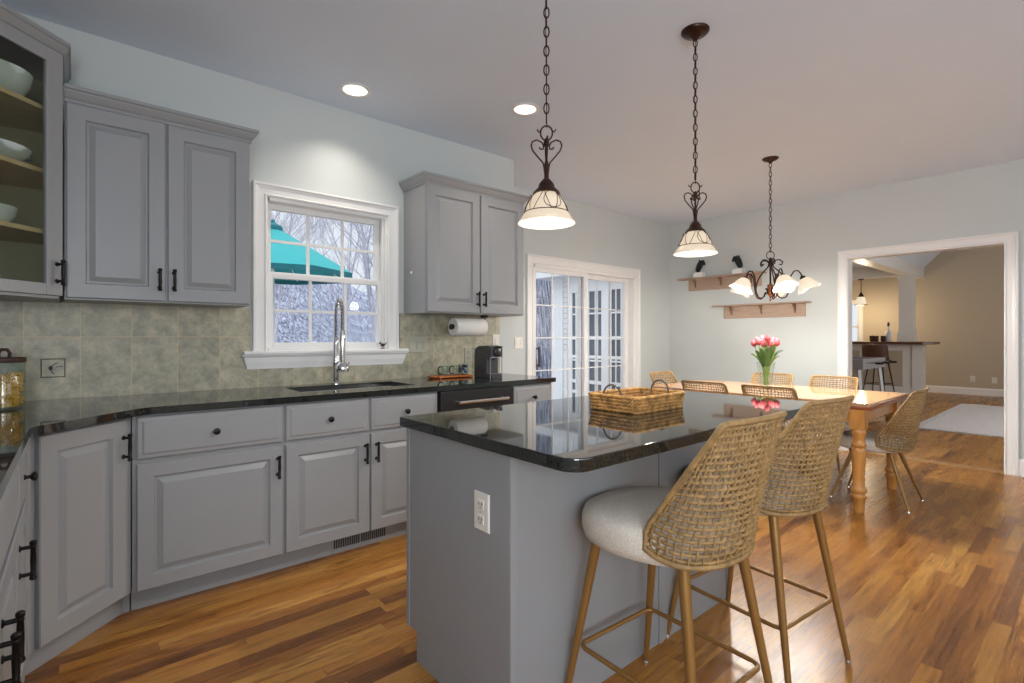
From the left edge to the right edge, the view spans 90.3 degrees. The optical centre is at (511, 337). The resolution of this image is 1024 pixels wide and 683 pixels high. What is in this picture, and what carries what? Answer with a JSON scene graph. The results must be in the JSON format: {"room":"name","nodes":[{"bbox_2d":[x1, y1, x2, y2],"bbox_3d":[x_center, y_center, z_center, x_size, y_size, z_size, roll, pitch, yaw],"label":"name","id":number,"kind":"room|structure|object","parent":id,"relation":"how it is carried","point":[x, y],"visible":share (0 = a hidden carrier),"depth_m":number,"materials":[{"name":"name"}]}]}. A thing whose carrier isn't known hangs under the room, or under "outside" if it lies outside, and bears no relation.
{"room":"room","nodes":[
{"label":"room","id":0,"kind":"room"},
{"bbox_2d":[0,2,70,302],"bbox_3d":[-2.221,-0.734,2.003,0.737,1.130,0.773,0,0,-41],"label":"upper cabinet","id":1,"kind":"object","parent":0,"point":[32,264],"visible":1,"depth_m":2.22,"materials":[{"name":"grey paint"}]},
{"bbox_2d":[0,203,17,221],"bbox_3d":[-2.129,-0.499,2.048,0.210,0.065,0.210,0,0,4],"label":"bowl","id":2,"kind":"object","parent":1,"relation":"on","point":[8,213],"visible":0.78,"depth_m":2.06,"materials":[{"name":"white ceramic"}]},
{"bbox_2d":[0,138,32,161],"bbox_3d":[-2.138,-0.755,2.059,0.290,0.053,0.290,0,0,-40],"label":"bowl","id":3,"kind":"object","parent":1,"relation":"on","point":[8,148],"visible":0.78,"depth_m":2.06,"materials":[{"name":"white ceramic"}]},
{"bbox_2d":[0,59,33,96],"bbox_3d":[-2.134,-1.050,2.077,0.270,0.095,0.270,0,0,4],"label":"serving bowl","id":4,"kind":"object","parent":1,"relation":"on","point":[14,78],"visible":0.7,"depth_m":2.07,"materials":[{"name":"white ceramic"}]},
{"bbox_2d":[0,86,42,132],"bbox_3d":[-2.266,-0.994,2.007,0.650,0.019,0.686,0,0,-41],"label":"shelf","id":5,"kind":"object","parent":1,"relation":"attached to","point":[18,113],"depth_m":2.24,"materials":[{"name":"brown wood"}]},
{"bbox_2d":[0,155,42,189],"bbox_3d":[-2.266,-0.720,2.007,0.650,0.019,0.686,0,0,-41],"label":"shelf","id":6,"kind":"object","parent":1,"relation":"attached to","point":[15,174],"depth_m":2.24,"materials":[{"name":"brown wood"}]},
{"bbox_2d":[0,220,42,243],"bbox_3d":[-2.266,-0.458,2.007,0.650,0.019,0.686,0,0,-41],"label":"shelf","id":7,"kind":"object","parent":1,"relation":"attached to","point":[10,233],"depth_m":2.22,"materials":[{"name":"brown wood"}]},
{"bbox_2d":[20,13,513,385],"bbox_3d":[-1.651,-0.168,3.478,3.767,2.740,0.721,0,0,-41],"label":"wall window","id":8,"kind":"structure","parent":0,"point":[302,143],"depth_m":3.24,"materials":[{"name":"grey paint"}]},
{"bbox_2d":[64,83,258,307],"bbox_3d":[-1.788,-0.649,2.645,0.800,0.957,0.365,0,0,-41],"label":"upper cabinet","id":9,"kind":"object","parent":8,"relation":"attached to","point":[157,198],"visible":1,"depth_m":2.48,"materials":[{"name":"grey paint"}]},
{"bbox_2d":[241,180,408,368],"bbox_3d":[-1.228,-0.376,3.421,1.095,1.135,0.215,0,0,-41],"label":"window","id":10,"kind":"structure","parent":8,"relation":"attached to","point":[384,218],"depth_m":3.37,"materials":[{"name":"white paint"}]},
{"bbox_2d":[399,170,529,316],"bbox_3d":[-0.336,-0.649,3.888,0.976,0.957,0.365,0,0,-41],"label":"upper cabinet","id":11,"kind":"object","parent":8,"relation":"attached to","point":[464,240],"visible":1,"depth_m":3.70,"materials":[{"name":"grey paint"}]},
{"bbox_2d":[448,315,487,335],"bbox_3d":[-0.328,-0.091,3.879,0.332,0.160,0.132,0,0,-41],"label":"paper towel holder","id":12,"kind":"object","parent":11,"relation":"attached to","point":[456,326],"visible":1,"depth_m":3.82,"materials":[{"name":"white paper"}]},
{"bbox_2d":[0,0,1023,225],"bbox_3d":[1.825,-1.598,2.067,7.210,0.120,7.366,0,0,-41],"label":"ceiling","id":13,"kind":"structure","parent":0,"point":[848,95],"depth_m":3.03,"materials":[{"name":"paint"}]},
{"bbox_2d":[339,82,370,97],"bbox_3d":[-0.975,-1.533,3.168,0.190,0.008,0.190,0,0,-41],"label":"recessed light","id":14,"kind":"object","parent":13,"relation":"in","point":[356,90],"visible":1,"depth_m":3.16,"materials":[{"name":"white paint"}]},
{"bbox_2d":[511,103,538,115],"bbox_3d":[0.089,-1.533,3.433,0.190,0.008,0.190,0,0,-41],"label":"recessed light","id":15,"kind":"object","parent":13,"relation":"in","point":[522,109],"visible":1,"depth_m":3.43,"materials":[{"name":"white paint"}]},
{"bbox_2d":[518,0,574,229],"bbox_3d":[0.127,-0.977,1.875,0.212,1.122,0.212,0,0,-41],"label":"pendant lamp","id":16,"kind":"object","parent":13,"relation":"hanging from","point":[545,209],"visible":1,"depth_m":1.86,"materials":[{"name":"white glass"}]},
{"bbox_2d":[673,23,717,256],"bbox_3d":[0.920,-0.977,2.558,0.212,1.122,0.212,0,0,-41],"label":"pendant lamp","id":17,"kind":"object","parent":13,"relation":"hanging from","point":[695,242],"visible":1,"depth_m":2.54,"materials":[{"name":"white glass"}]},
{"bbox_2d":[729,156,820,301],"bbox_3d":[2.226,-0.922,4.407,0.721,1.232,0.721,0,0,-41],"label":"chandelier","id":18,"kind":"object","parent":13,"relation":"hanging from","point":[783,284],"visible":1,"depth_m":4.33,"materials":[{"name":"white glass"}]},
{"bbox_2d":[24,392,1023,682],"bbox_3d":[4.156,1.262,5.467,15.175,0.120,9.500,0,0,-41],"label":"floor","id":19,"kind":"structure","parent":0,"point":[934,593],"depth_m":2.23,"materials":[{"name":"brown wood"}]},
{"bbox_2d":[0,468,25,682],"bbox_3d":[-1.309,0.768,0.893,0.656,0.868,0.950,0,0,-41],"label":"base cabinet","id":20,"kind":"object","parent":19,"relation":"on","point":[12,629],"visible":1,"depth_m":1.19,"materials":[{"name":"grey paint"}]},
{"bbox_2d":[14,446,37,682],"bbox_3d":[-1.748,0.768,1.407,0.656,0.868,0.401,0,0,-41],"label":"base cabinet","id":21,"kind":"object","parent":19,"relation":"on","point":[20,529],"visible":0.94,"depth_m":1.55,"materials":[{"name":"grey paint"}]},
{"bbox_2d":[24,418,132,675],"bbox_3d":[-2.081,0.768,2.001,0.923,0.868,0.935,0,0,-41],"label":"base cabinet","id":22,"kind":"object","parent":19,"relation":"on","point":[79,502],"visible":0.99,"depth_m":1.93,"materials":[{"name":"grey paint"}]},
{"bbox_2d":[131,404,282,610],"bbox_3d":[-1.580,0.768,2.605,0.619,0.868,0.670,0,0,-41],"label":"base cabinet","id":23,"kind":"object","parent":19,"relation":"on","point":[207,485],"visible":1,"depth_m":2.36,"materials":[{"name":"grey paint"}]},
{"bbox_2d":[280,386,436,568],"bbox_3d":[-0.997,0.768,3.104,0.915,0.868,0.670,0,0,-41],"label":"base cabinet","id":24,"kind":"object","parent":19,"relation":"on","point":[344,460],"visible":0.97,"depth_m":2.79,"materials":[{"name":"grey paint"}]},
{"bbox_2d":[0,373,555,499],"bbox_3d":[-0.525,0.318,2.145,3.477,0.032,2.742,0,0,-41],"label":"countertop","id":25,"kind":"structure","parent":24,"relation":"on","point":[18,424],"depth_m":2.40,"materials":[{"name":"black stone"}]},
{"bbox_2d":[0,348,26,407],"bbox_3d":[-2.134,0.174,2.142,0.138,0.256,0.138,0,0,-41],"label":"pasta jar","id":26,"kind":"object","parent":25,"relation":"on","point":[11,383],"visible":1,"depth_m":2.13,"materials":[{"name":"clear glass"}]},
{"bbox_2d":[0,301,499,400],"bbox_3d":[-0.537,0.063,2.144,3.483,0.478,2.755,0,0,-41],"label":"backsplash","id":27,"kind":"structure","parent":25,"relation":"on","point":[107,349],"depth_m":2.76,"materials":[{"name":"tile"}]},
{"bbox_2d":[41,358,64,377],"bbox_3d":[-2.234,0.150,2.482,0.090,0.092,0.010,0,0,-41],"label":"outlet cover","id":28,"kind":"object","parent":27,"relation":"attached to","point":[50,368],"visible":1,"depth_m":2.48,"materials":[{"name":"white plastic"}]},
{"bbox_2d":[408,337,427,352],"bbox_3d":[-0.699,0.055,3.796,0.165,0.118,0.010,0,0,-41],"label":"light switch","id":29,"kind":"object","parent":27,"relation":"attached to","point":[415,344],"visible":0.99,"depth_m":3.79,"materials":[{"name":"beige plastic"}]},
{"bbox_2d":[464,348,471,362],"bbox_3d":[-0.349,0.143,4.096,0.078,0.118,0.009,0,0,-41],"label":"wall outlet","id":30,"kind":"object","parent":27,"relation":"attached to","point":[467,351],"visible":1,"depth_m":4.09,"materials":[{"name":"beige plastic"}]},
{"bbox_2d":[493,334,499,345],"bbox_3d":[-0.131,0.035,4.282,0.075,0.118,0.010,0,0,-41],"label":"light switch","id":31,"kind":"object","parent":27,"relation":"attached to","point":[496,337],"visible":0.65,"depth_m":4.28,"materials":[{"name":"beige plastic"}]},
{"bbox_2d":[331,298,349,383],"bbox_3d":[-1.088,0.025,3.237,0.116,0.554,0.238,0,0,-19],"label":"kitchen faucet","id":32,"kind":"object","parent":25,"relation":"on","point":[342,366],"visible":1,"depth_m":3.19,"materials":[{"name":"silver metal"}]},
{"bbox_2d":[427,374,472,378],"bbox_3d":[-0.475,0.291,3.826,0.345,0.022,0.150,0,0,-41],"label":"serving tray","id":33,"kind":"object","parent":25,"relation":"on","point":[445,375],"visible":0.97,"depth_m":3.79,"materials":[{"name":"orange wood"}]},
{"bbox_2d":[461,364,466,373],"bbox_3d":[-0.360,0.245,3.872,0.052,0.078,0.052,0,0,-41],"label":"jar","id":34,"kind":"object","parent":33,"relation":"on","point":[465,369],"visible":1,"depth_m":3.86,"materials":[{"name":"clear glass"}]},
{"bbox_2d":[474,345,502,377],"bbox_3d":[-0.171,0.182,3.851,0.113,0.240,0.308,0,0,-41],"label":"coffee machine","id":35,"kind":"object","parent":25,"relation":"on","point":[485,357],"visible":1,"depth_m":3.82,"materials":[{"name":"grey plastic"}]},
{"bbox_2d":[491,375,501,377],"bbox_3d":[-0.128,0.289,3.801,0.096,0.021,0.056,0,0,-41],"label":"drip tray","id":36,"kind":"object","parent":35,"relation":"on","point":[492,376],"depth_m":3.78,"materials":[{"name":"grey plastic"}]},
{"bbox_2d":[332,527,385,551],"bbox_3d":[-0.873,1.144,2.922,0.325,0.080,0.006,0,0,-41],"label":"vent","id":37,"kind":"object","parent":24,"relation":"attached to","point":[340,545],"depth_m":2.92,"materials":[{"name":"grey metal"}]},
{"bbox_2d":[437,385,513,412],"bbox_3d":[-0.401,0.769,3.585,0.606,0.866,0.698,0,0,-41],"label":"dishwasher","id":38,"kind":"object","parent":19,"relation":"on","point":[450,400],"visible":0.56,"depth_m":3.33,"materials":[{"name":"black plastic"}]},
{"bbox_2d":[511,382,550,403],"bbox_3d":[-0.035,0.768,3.929,0.390,0.868,0.672,0,0,-41],"label":"base cabinet","id":39,"kind":"object","parent":19,"relation":"on","point":[524,393],"visible":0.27,"depth_m":3.69,"materials":[{"name":"grey paint"}]},
{"bbox_2d":[406,428,729,682],"bbox_3d":[0.297,0.768,2.164,1.354,0.868,0.647,0,0,-41],"label":"kitchen island","id":40,"kind":"object","parent":19,"relation":"on","point":[502,605],"visible":0.6,"depth_m":1.68,"materials":[{"name":"grey paint"}]},
{"bbox_2d":[474,490,489,533],"bbox_3d":[-0.095,0.541,1.580,0.009,0.118,0.075,0,0,-41],"label":"electrical outlet","id":41,"kind":"object","parent":40,"relation":"attached to","point":[481,500],"visible":1,"depth_m":1.57,"materials":[{"name":"beige plastic"}]},
{"bbox_2d":[477,499,483,509],"bbox_3d":[-0.097,0.517,1.579,0.004,0.028,0.032,0,0,-41],"label":"receptacle","id":42,"kind":"object","parent":41,"relation":"attached to","point":[480,502],"depth_m":1.58,"materials":[{"name":"beige plastic"}]},
{"bbox_2d":[477,514,483,524],"bbox_3d":[-0.097,0.565,1.579,0.004,0.028,0.032,0,0,-41],"label":"receptacle","id":43,"kind":"object","parent":41,"relation":"attached to","point":[480,517],"depth_m":1.58,"materials":[{"name":"beige plastic"}]},
{"bbox_2d":[400,388,817,472],"bbox_3d":[0.503,0.320,2.142,1.700,0.036,0.910,0,0,-41],"label":"island countertop","id":44,"kind":"structure","parent":40,"relation":"on","point":[564,434],"depth_m":1.71,"materials":[{"name":"black stone"}]},
{"bbox_2d":[588,379,684,414],"bbox_3d":[0.534,0.246,2.173,0.369,0.116,0.264,0,0,-41],"label":"woven basket","id":45,"kind":"object","parent":44,"relation":"on","point":[623,400],"visible":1,"depth_m":2.09,"materials":[{"name":"brown wicker"}]},
{"bbox_2d":[650,371,677,384],"bbox_3d":[1.720,0.782,5.187,0.459,0.840,0.545,0,0,-39],"label":"dining chair","id":46,"kind":"object","parent":19,"relation":"on","point":[672,376],"visible":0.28,"depth_m":5.42,"materials":[{"name":"wicker"}]},
{"bbox_2d":[565,411,786,682],"bbox_3d":[0.493,0.703,1.544,0.453,0.998,0.564,0,0,-38],"label":"bar stool","id":47,"kind":"object","parent":19,"relation":"on","point":[684,531],"visible":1,"depth_m":1.37,"materials":[{"name":"brown wicker"}]},
{"bbox_2d":[681,380,747,457],"bbox_3d":[1.760,0.782,4.384,0.545,0.840,0.459,0,0,-41],"label":"dining chair","id":48,"kind":"object","parent":19,"relation":"on","point":[684,386],"visible":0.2,"depth_m":4.19,"materials":[{"name":"wicker"}]},
{"bbox_2d":[667,395,854,682],"bbox_3d":[0.947,0.703,1.942,0.453,0.998,0.564,0,0,-35],"label":"bar stool","id":49,"kind":"object","parent":19,"relation":"on","point":[789,492],"visible":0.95,"depth_m":1.73,"materials":[{"name":"wicker"}]},
{"bbox_2d":[736,372,793,446],"bbox_3d":[2.459,0.782,5.002,0.545,0.840,0.459,0,0,-41],"label":"dining chair","id":50,"kind":"object","parent":19,"relation":"on","point":[791,377],"visible":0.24,"depth_m":5.14,"materials":[{"name":"wicker"}]},
{"bbox_2d":[652,380,907,512],"bbox_3d":[2.239,0.827,4.441,1.062,0.750,1.765,0,0,-41],"label":"dining table","id":51,"kind":"object","parent":19,"relation":"on","point":[867,405],"visible":0.4,"depth_m":3.85,"materials":[{"name":"brown wood"}]},
{"bbox_3d":[2.179,0.332,4.374,0.152,0.240,0.152,0,0,-41],"label":"glass vase","id":52,"kind":"object","parent":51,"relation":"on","visible":0},
{"bbox_2d":[751,340,766,384],"bbox_3d":[2.116,0.229,4.368,0.130,0.412,0.064,0,0,36],"label":"tulip","id":53,"kind":"object","parent":52,"relation":"in","point":[753,343],"visible":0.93,"depth_m":4.38,"materials":[{"name":"pink plant"}]},
{"bbox_2d":[751,337,766,385],"bbox_3d":[2.126,0.215,4.382,0.082,0.440,0.112,0,0,-41],"label":"tulip","id":54,"kind":"object","parent":52,"relation":"in","point":[755,337],"visible":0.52,"depth_m":4.39,"materials":[{"name":"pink plant"}]},
{"bbox_2d":[755,338,767,381],"bbox_3d":[2.139,0.222,4.344,0.117,0.426,0.074,0,0,-12],"label":"tulip","id":55,"kind":"object","parent":52,"relation":"in","point":[758,341],"visible":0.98,"depth_m":4.33,"materials":[{"name":"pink plant"}]},
{"bbox_2d":[755,337,767,385],"bbox_3d":[2.125,0.217,4.349,0.109,0.434,0.076,0,0,-41],"label":"tulip","id":56,"kind":"object","parent":52,"relation":"in","point":[760,338],"visible":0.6,"depth_m":4.35,"materials":[{"name":"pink plant"}]},
{"bbox_2d":[761,341,770,385],"bbox_3d":[2.149,0.231,4.318,0.070,0.408,0.133,0,0,18],"label":"tulip","id":57,"kind":"object","parent":52,"relation":"in","point":[763,343],"visible":0.97,"depth_m":4.32,"materials":[{"name":"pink plant"}]},
{"bbox_2d":[764,335,774,373],"bbox_3d":[2.185,0.206,4.314,0.085,0.456,0.126,0,0,31],"label":"tulip","id":58,"kind":"object","parent":52,"relation":"in","point":[767,337],"visible":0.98,"depth_m":4.29,"materials":[{"name":"pink plant"}]},
{"bbox_2d":[768,342,778,375],"bbox_3d":[2.211,0.234,4.333,0.080,0.401,0.112,0,0,1],"label":"tulip","id":59,"kind":"object","parent":52,"relation":"in","point":[771,343],"visible":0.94,"depth_m":4.30,"materials":[{"name":"pink plant"}]},
{"bbox_2d":[768,339,782,377],"bbox_3d":[2.219,0.226,4.332,0.080,0.418,0.134,0,0,-41],"label":"tulip","id":60,"kind":"object","parent":52,"relation":"in","point":[777,342],"visible":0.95,"depth_m":4.29,"materials":[{"name":"pink plant"}]},
{"bbox_2d":[741,384,819,489],"bbox_3d":[2.099,0.782,3.989,0.545,0.840,0.459,0,0,-41],"label":"dining chair","id":61,"kind":"object","parent":19,"relation":"on","point":[743,386],"visible":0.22,"depth_m":3.80,"materials":[{"name":"wicker"}]},
{"bbox_2d":[796,375,858,479],"bbox_3d":[2.834,0.782,4.611,0.545,0.840,0.459,0,0,-41],"label":"dining chair","id":62,"kind":"object","parent":19,"relation":"on","point":[813,377],"visible":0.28,"depth_m":4.73,"materials":[{"name":"wicker"}]},
{"bbox_2d":[852,357,896,391],"bbox_3d":[5.661,0.773,8.533,1.280,0.863,1.160,0,0,-41],"label":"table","id":63,"kind":"object","parent":19,"relation":"on","point":[858,363],"visible":0.38,"depth_m":8.05,"materials":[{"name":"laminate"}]},
{"bbox_2d":[862,344,894,391],"bbox_3d":[7.532,0.671,10.492,0.490,1.066,0.500,0,0,-31],"label":"bar stool","id":64,"kind":"object","parent":19,"relation":"on","point":[868,350],"visible":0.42,"depth_m":10.38,"materials":[{"name":"brown leather"}]},
{"bbox_2d":[829,387,928,513],"bbox_3d":[2.714,0.782,3.764,0.459,0.840,0.545,0,0,-41],"label":"dining chair","id":65,"kind":"object","parent":19,"relation":"on","point":[881,442],"visible":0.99,"depth_m":3.57,"materials":[{"name":"brown wicker"}]},
{"bbox_2d":[852,341,939,394],"bbox_3d":[7.845,0.647,11.141,0.690,1.110,2.240,0,0,-41],"label":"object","id":66,"kind":"structure","parent":19,"relation":"on","point":[908,374],"depth_m":10.65,"materials":[{"name":"white paint"}]},
{"bbox_2d":[885,322,891,341],"bbox_3d":[8.018,-0.113,10.854,0.110,0.410,0.110,0,0,-41],"label":"bottle","id":67,"kind":"object","parent":66,"relation":"on","point":[888,335],"visible":1,"depth_m":10.82,"materials":[{"name":"glass"}]},
{"bbox_2d":[897,275,916,341],"bbox_3d":[8.320,-0.603,10.732,0.280,1.390,0.280,0,0,-41],"label":"square column","id":68,"kind":"structure","parent":66,"relation":"on","point":[907,332],"depth_m":10.65,"materials":[{"name":"white paint"}]},
{"bbox_2d":[919,404,1003,437],"bbox_3d":[7.529,1.194,6.981,3.680,0.016,2.612,0,0,-41],"label":"area rug","id":69,"kind":"object","parent":19,"relation":"on","point":[984,420],"visible":0.87,"depth_m":7.21,"materials":[{"name":"grey carpet"}]},
{"bbox_2d":[514,186,668,387],"bbox_3d":[0.902,-0.168,6.040,3.443,2.740,0.150,0,0,-41],"label":"wall","id":70,"kind":"structure","parent":0,"point":[597,235],"depth_m":6.37,"materials":[{"name":"grey paint"}]},
{"bbox_2d":[514,337,522,348],"bbox_3d":[0.071,0.058,5.223,0.118,0.118,0.010,0,0,-41],"label":"light switch","id":71,"kind":"object","parent":70,"relation":"attached to","point":[518,341],"visible":1,"depth_m":5.22,"materials":[{"name":"beige plastic"}]},
{"bbox_2d":[526,253,640,399],"bbox_3d":[0.854,0.167,5.975,1.960,2.070,0.166,0,0,-41],"label":"door","id":72,"kind":"structure","parent":70,"relation":"in","point":[630,278],"depth_m":5.95,"materials":[{"name":"white paint"}]},
{"bbox_2d":[669,159,1023,458],"bbox_3d":[4.563,-0.168,4.319,0.120,2.740,7.226,0,0,-41],"label":"wall","id":73,"kind":"structure","parent":0,"point":[808,236],"depth_m":5.68,"materials":[{"name":"grey paint"}]},
{"bbox_2d":[677,271,766,290],"bbox_3d":[2.608,-0.694,6.417,0.119,0.165,1.115,0,0,-41],"label":"shelf","id":74,"kind":"object","parent":73,"relation":"attached to","point":[717,281],"visible":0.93,"depth_m":6.46,"materials":[{"name":"brown wood"}]},
{"bbox_2d":[693,260,705,277],"bbox_3d":[2.440,-0.892,6.611,0.090,0.232,0.145,0,0,-41],"label":"statue","id":75,"kind":"object","parent":74,"relation":"on","point":[700,263],"visible":1,"depth_m":6.59,"materials":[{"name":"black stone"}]},
{"bbox_2d":[732,255,744,273],"bbox_3d":[2.761,-0.892,6.235,0.090,0.232,0.145,0,0,-41],"label":"statue","id":76,"kind":"object","parent":74,"relation":"on","point":[737,259],"visible":0.99,"depth_m":6.21,"materials":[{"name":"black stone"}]},
{"bbox_2d":[711,301,811,318],"bbox_3d":[2.924,-0.318,6.048,0.119,0.165,1.115,0,0,-41],"label":"shelf","id":77,"kind":"object","parent":73,"relation":"attached to","point":[795,308],"visible":1,"depth_m":6.01,"materials":[{"name":"brown wood"}]},
{"bbox_2d":[838,231,1018,475],"bbox_3d":[3.994,0.142,4.983,0.172,2.120,1.375,0,0,-41],"label":"trim","id":78,"kind":"structure","parent":73,"relation":"attached to","point":[1010,240],"depth_m":4.48,"materials":[{"name":"white paint"}]},
{"bbox_2d":[1018,459,1023,476],"bbox_3d":[5.593,1.127,3.012,0.016,0.150,3.700,0,0,-41],"label":"baseboard","id":79,"kind":"structure","parent":73,"relation":"attached to","point":[1021,461],"depth_m":4.40,"materials":[{"name":"white paint"}]},
{"bbox_2d":[854,279,867,305],"bbox_3d":[7.781,-1.005,11.362,0.250,0.585,0.250,0,0,-41],"label":"pendant","id":80,"kind":"object","parent":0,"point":[860,301],"visible":1,"depth_m":11.31,"materials":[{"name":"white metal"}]},
{"bbox_2d":[852,256,923,279],"bbox_3d":[5.489,-1.448,9.387,7.850,0.300,1.880,0,0,-41],"label":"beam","id":81,"kind":"structure","parent":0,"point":[883,267],"depth_m":10.38,"materials":[{"name":"white paint"}]},
{"bbox_2d":[852,252,939,267],"bbox_3d":[6.986,-2.458,7.627,7.865,2.120,6.500,0,0,-41],"label":"ceiling","id":82,"kind":"structure","parent":0,"point":[923,259],"depth_m":10.71,"materials":[{"name":"paint"}]},
{"bbox_2d":[848,450,1003,473],"bbox_3d":[3.994,1.200,4.983,0.120,0.004,1.195,0,0,-41],"label":"trim","id":83,"kind":"structure","parent":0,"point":[867,452],"depth_m":4.84,"materials":[{"name":"brown wood"}]},
{"bbox_2d":[852,245,1003,388],"bbox_3d":[10.019,-1.248,10.224,0.120,4.900,6.500,0,0,-41],"label":"wall","id":84,"kind":"structure","parent":0,"point":[960,294],"depth_m":10.84,"materials":[{"name":"beige paint"}]},
{"bbox_2d":[852,300,862,340],"bbox_3d":[8.135,-0.278,12.389,0.126,1.220,0.720,0,0,-41],"label":"window","id":85,"kind":"structure","parent":84,"relation":"in","point":[859,326],"depth_m":12.14,"materials":[{"name":"white paint"}]},
{"bbox_2d":[926,385,1003,396],"bbox_3d":[10.162,1.127,9.952,0.016,0.150,5.900,0,0,-41],"label":"baseboard","id":86,"kind":"structure","parent":84,"relation":"attached to","point":[936,389],"depth_m":10.68,"materials":[{"name":"white paint"}]},
{"bbox_2d":[970,376,974,381],"bbox_3d":[9.597,0.867,10.617,0.009,0.120,0.075,0,0,-41],"label":"wall outlet","id":87,"kind":"object","parent":84,"relation":"attached to","point":[972,378],"visible":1,"depth_m":10.62,"materials":[{"name":"beige plastic"}]},
{"label":"outside","id":88,"kind":"structure","parent":0,"visible":0},
{"bbox_3d":[-15.864,2.052,30.059,75.000,0.100,53.700,0,0,-41],"label":"ground","id":89,"kind":"structure","parent":88,"visible":0},
{"bbox_2d":[271,212,287,233],"bbox_3d":[-8.439,-3.726,16.331,6.646,11.583,5.757,0,0,-44],"label":"bare tree","id":90,"kind":"object","parent":89,"relation":"on","point":[277,212],"visible":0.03,"depth_m":16.23,"materials":[{"name":"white plant"}]},
{"bbox_2d":[276,211,305,229],"bbox_3d":[-9.826,-4.223,18.106,8.265,12.566,7.066,0,0,28],"label":"bare tree","id":91,"kind":"object","parent":89,"relation":"on","point":[276,211],"visible":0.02,"depth_m":18.95,"materials":[{"name":"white plant"}]},
{"bbox_2d":[271,210,331,293],"bbox_3d":[-10.729,-3.830,22.794,7.748,11.780,6.623,0,0,-7],"label":"bare tree","id":92,"kind":"object","parent":89,"relation":"on","point":[271,210],"visible":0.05,"depth_m":23.70,"materials":[{"name":"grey plant"}]},
{"bbox_2d":[275,212,334,292],"bbox_3d":[-9.673,-3.591,23.155,5.521,11.321,3.952,0,0,16],"label":"bare tree","id":93,"kind":"object","parent":89,"relation":"on","point":[281,212],"visible":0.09,"depth_m":22.74,"materials":[{"name":"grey plant"}]},
{"bbox_2d":[272,215,338,341],"bbox_3d":[-10.265,-3.748,24.602,6.672,11.627,5.779,0,0,-44],"label":"bare tree","id":94,"kind":"object","parent":89,"relation":"on","point":[290,306],"visible":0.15,"depth_m":24.73,"materials":[{"name":"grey plant"}]},
{"bbox_2d":[271,219,351,342],"bbox_3d":[-3.190,0.217,6.800,1.913,3.570,1.913,0,0,17],"label":"patio umbrella","id":95,"kind":"object","parent":89,"relation":"on","point":[285,258],"visible":0.41,"depth_m":6.52,"materials":[{"name":"teal fabric"}]},
{"bbox_2d":[275,213,350,342],"bbox_3d":[-5.895,-2.198,12.027,4.235,8.520,4.889,0,0,19],"label":"bare tree","id":96,"kind":"object","parent":89,"relation":"on","point":[291,214],"visible":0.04,"depth_m":12.09,"materials":[{"name":"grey plant"}]},
{"bbox_2d":[278,211,372,329],"bbox_3d":[-5.639,-3.122,16.900,3.990,10.353,5.070,0,0,3],"label":"bare tree","id":97,"kind":"object","parent":89,"relation":"on","point":[349,268],"visible":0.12,"depth_m":16.73,"materials":[{"name":"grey plant"}]},
{"bbox_2d":[297,215,374,291],"bbox_3d":[-8.412,-5.160,22.523,7.056,14.467,5.051,0,0,27],"label":"bare tree","id":98,"kind":"object","parent":89,"relation":"on","point":[370,261],"visible":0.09,"depth_m":23.02,"materials":[{"name":"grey plant"}]},
{"bbox_2d":[302,216,372,309],"bbox_3d":[-7.679,-3.402,22.289,5.434,10.934,6.274,0,0,41],"label":"bare tree","id":99,"kind":"object","parent":89,"relation":"on","point":[356,253],"visible":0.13,"depth_m":22.29,"materials":[{"name":"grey plant"}]},
{"bbox_2d":[336,221,372,341],"bbox_3d":[-7.316,-5.062,26.154,5.485,14.234,6.970,0,0,18],"label":"bare tree","id":100,"kind":"object","parent":89,"relation":"on","point":[338,221],"visible":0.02,"depth_m":26.45,"materials":[{"name":"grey plant"}]},
{"bbox_2d":[344,221,374,300],"bbox_3d":[-5.692,-4.256,21.280,6.181,12.623,4.864,0,0,-39],"label":"bare tree","id":101,"kind":"object","parent":89,"relation":"on","point":[344,221],"visible":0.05,"depth_m":20.50,"materials":[{"name":"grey plant"}]},
{"bbox_2d":[346,222,372,250],"bbox_3d":[-4.492,-4.048,15.281,5.969,12.238,4.273,0,0,-5],"label":"bare tree","id":102,"kind":"object","parent":89,"relation":"on","point":[347,222],"visible":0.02,"depth_m":15.88,"materials":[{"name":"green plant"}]},
{"bbox_2d":[360,224,374,341],"bbox_3d":[-3.767,-4.520,13.477,5.067,13.149,6.439,0,0,17],"label":"bare tree","id":103,"kind":"object","parent":89,"relation":"on","point":[366,255],"visible":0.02,"depth_m":13.75,"materials":[{"name":"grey plant"}]},
{"bbox_2d":[536,280,550,376],"bbox_3d":[3.188,-2.086,18.725,12.000,8.276,3.600,0,0,-41],"label":"trees","id":104,"kind":"object","parent":89,"relation":"on","point":[543,287],"visible":0.02,"depth_m":14.89,"materials":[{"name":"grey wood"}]},
{"bbox_2d":[536,272,621,398],"bbox_3d":[1.516,-0.098,9.408,1.160,4.200,3.080,0,0,-41],"label":"house wing","id":105,"kind":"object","parent":89,"relation":"on","point":[559,281],"visible":0.33,"depth_m":9.64,"materials":[{"name":"white"}]},
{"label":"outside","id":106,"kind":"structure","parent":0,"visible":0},
{"bbox_2d":[275,283,374,342],"bbox_3d":[-16.451,-1.897,34.589,100.000,7.897,23.897,0,0,-41],"label":"hillside","id":107,"kind":"structure","parent":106,"point":[359,327],"depth_m":30.49,"materials":[{"name":"white snow"}]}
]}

